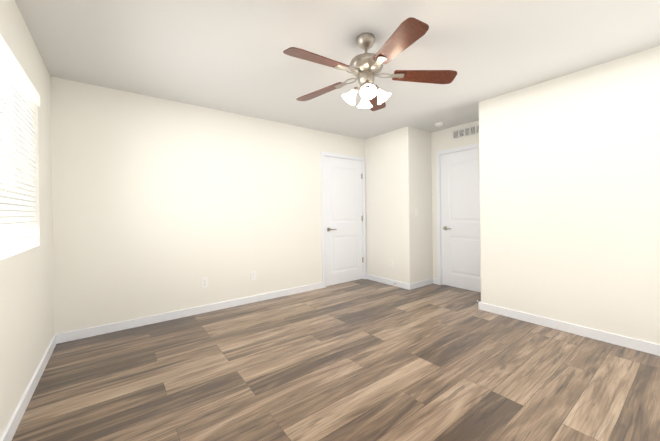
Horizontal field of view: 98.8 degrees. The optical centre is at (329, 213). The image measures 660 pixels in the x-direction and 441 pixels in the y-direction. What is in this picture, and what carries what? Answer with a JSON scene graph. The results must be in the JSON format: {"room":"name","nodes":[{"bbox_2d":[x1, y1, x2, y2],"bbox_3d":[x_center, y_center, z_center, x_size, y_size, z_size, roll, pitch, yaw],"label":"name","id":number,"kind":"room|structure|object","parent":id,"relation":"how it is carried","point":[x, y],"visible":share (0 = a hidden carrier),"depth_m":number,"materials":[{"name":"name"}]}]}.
{"room":"empty bedroom","nodes":[
{"label":"empty bedroom","id":0,"kind":"room"},
{"bbox_2d":[0,0,55,438],"bbox_3d":[-1.183,-0.044,0.633,0.200,2.440,4.710,-1,0,-37],"label":"wall","id":1,"kind":"structure","parent":0,"point":[28,277],"depth_m":1.99,"materials":[{"name":"paint"}]},
{"bbox_2d":[0,76,15,242],"bbox_3d":[-1.939,-0.330,1.531,0.065,1.130,1.290,-1,0,-37],"label":"window","id":2,"kind":"structure","parent":1,"relation":"in","point":[7,235],"depth_m":1.99,"materials":[{"name":"white plastic"}]},
{"bbox_2d":[0,34,39,252],"bbox_3d":[-1.828,-0.348,1.615,0.080,1.094,1.284,-1,0,-37],"label":"window blinds","id":3,"kind":"object","parent":2,"relation":"attached to","point":[17,209],"visible":1,"depth_m":1.72,"materials":[{"name":"white plastic"}]},
{"bbox_2d":[0,245,38,259],"bbox_3d":[-1.856,0.232,1.589,0.124,0.004,1.288,-1,0,-37],"label":"window sill","id":4,"kind":"structure","parent":1,"relation":"attached to","point":[9,253],"depth_m":1.74,"materials":[{"name":"white wood"}]},
{"bbox_2d":[0,334,59,440],"bbox_3d":[-1.123,1.132,0.753,0.013,0.085,4.600,-1,0,-37],"label":"baseboard","id":5,"kind":"structure","parent":1,"relation":"attached to","point":[12,426],"depth_m":1.76,"materials":[{"name":"white wood"}]},
{"bbox_2d":[52,77,367,333],"bbox_3d":[-0.783,-0.061,3.976,4.870,2.440,0.120,-1,0,-37],"label":"wall","id":6,"kind":"structure","parent":0,"point":[146,206],"depth_m":3.17,"materials":[{"name":"paint"}]},
{"bbox_2d":[60,282,322,342],"bbox_3d":[-1.301,1.125,3.493,2.973,0.085,0.013,-1,0,-37],"label":"baseboard","id":7,"kind":"structure","parent":6,"relation":"attached to","point":[108,328],"depth_m":3.16,"materials":[{"name":"white wood"}]},
{"bbox_2d":[201,277,207,287],"bbox_3d":[-1.487,0.815,3.357,0.072,0.116,0.009,-1,0,-37],"label":"electrical outlet","id":8,"kind":"object","parent":6,"relation":"attached to","point":[204,282],"visible":1,"depth_m":3.35,"materials":[{"name":"white plastic"}]},
{"bbox_2d":[251,271,255,279],"bbox_3d":[-1.005,0.811,3.721,0.072,0.116,0.009,-1,0,-37],"label":"electrical outlet","id":9,"kind":"object","parent":6,"relation":"attached to","point":[253,275],"visible":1,"depth_m":3.72,"materials":[{"name":"white plastic"}]},
{"bbox_2d":[321,151,365,287],"bbox_3d":[0.211,0.086,4.713,0.936,2.115,0.141,-1,0,-37],"label":"door frame","id":10,"kind":"structure","parent":6,"relation":"attached to","point":[335,155],"depth_m":4.48,"materials":[{"name":"white wood"}]},
{"bbox_2d":[324,156,363,285],"bbox_3d":[0.253,0.112,4.665,0.814,2.038,0.098,-1,0,-37],"label":"door","id":11,"kind":"structure","parent":6,"relation":"in","point":[343,224],"depth_m":4.66,"materials":[{"name":"white wood"}]},
{"bbox_2d":[11,279,659,440],"bbox_3d":[0.715,1.194,2.517,5.470,0.100,5.440,-1,0,-37],"label":"floor","id":12,"kind":"structure","parent":0,"point":[363,360],"depth_m":1.99,"materials":[{"name":"wood"}]},
{"bbox_2d":[15,0,659,138],"bbox_3d":[0.623,-1.343,2.088,4.870,0.100,4.840,-1,0,-37],"label":"ceiling","id":13,"kind":"structure","parent":0,"point":[227,56],"depth_m":2.20,"materials":[{"name":"white paint"}]},
{"bbox_2d":[283,17,456,110],"bbox_3d":[0.227,-1.046,2.054,1.212,0.484,1.264,-1,0,-37],"label":"ceiling fan","id":14,"kind":"object","parent":13,"relation":"hanging from","point":[365,67],"visible":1,"depth_m":2.01,"materials":[{"name":"brown wood"}]},
{"bbox_2d":[435,122,443,126],"bbox_3d":[1.587,-1.294,4.107,0.128,0.037,0.128,-1,0,-37],"label":"smoke detector","id":15,"kind":"object","parent":13,"relation":"attached to","point":[438,124],"visible":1,"depth_m":4.07,"materials":[{"name":"white plastic"}]},
{"bbox_2d":[364,126,415,283],"bbox_3d":[0.949,-0.086,4.627,0.120,2.440,0.910,-1,0,-37],"label":"wall","id":16,"kind":"structure","parent":0,"point":[390,157],"depth_m":4.49,"materials":[{"name":"paint"}]},
{"bbox_2d":[366,274,411,289],"bbox_3d":[0.913,1.092,4.590,0.013,0.085,0.933,-1,0,-37],"label":"baseboard","id":17,"kind":"structure","parent":16,"relation":"attached to","point":[371,277],"depth_m":4.52,"materials":[{"name":"white wood"}]},
{"bbox_2d":[412,128,435,281],"bbox_3d":[1.437,-0.092,4.488,0.450,2.440,0.140,-1,0,-37],"label":"wall","id":18,"kind":"structure","parent":0,"point":[425,254],"depth_m":4.46,"materials":[{"name":"paint"}]},
{"bbox_2d":[412,278,435,288],"bbox_3d":[1.441,1.086,4.408,0.590,0.085,0.020,-1,0,-37],"label":"baseboard","id":19,"kind":"structure","parent":18,"relation":"attached to","point":[433,280],"depth_m":4.42,"materials":[{"name":"white wood"}]},
{"bbox_2d":[432,121,475,278],"bbox_3d":[2.022,-0.099,4.203,0.120,2.440,1.300,-1,0,-37],"label":"wall","id":20,"kind":"structure","parent":0,"point":[441,139],"depth_m":4.50,"materials":[{"name":"paint"}]},
{"bbox_2d":[436,143,478,284],"bbox_3d":[2.035,0.064,4.171,0.141,2.115,0.936,-1,0,-37],"label":"door frame","id":21,"kind":"structure","parent":20,"relation":"attached to","point":[438,190],"depth_m":4.47,"materials":[{"name":"white wood"}]},
{"bbox_2d":[440,148,480,291],"bbox_3d":[1.988,0.091,4.129,0.098,2.038,0.814,-1,0,-37],"label":"door","id":22,"kind":"structure","parent":20,"relation":"in","point":[460,215],"depth_m":4.21,"materials":[{"name":"white wood"}]},
{"bbox_2d":[452,124,478,139],"bbox_3d":[1.992,-1.191,4.113,0.009,0.146,0.460,-1,0,-37],"label":"air vent","id":23,"kind":"object","parent":20,"relation":"in","point":[468,131],"visible":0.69,"depth_m":4.13,"materials":[{"name":"white metal"}]},
{"bbox_2d":[476,46,659,344],"bbox_3d":[2.588,-0.100,2.343,0.120,2.440,2.590,-1,0,-37],"label":"wall","id":24,"kind":"structure","parent":0,"point":[569,165],"depth_m":2.62,"materials":[{"name":"paint"}]},
{"bbox_2d":[478,302,659,355],"bbox_3d":[2.546,1.079,2.313,0.013,0.085,2.603,-1,0,-37],"label":"baseboard","id":25,"kind":"structure","parent":24,"relation":"attached to","point":[607,337],"depth_m":2.62,"materials":[{"name":"white wood"}]}
]}

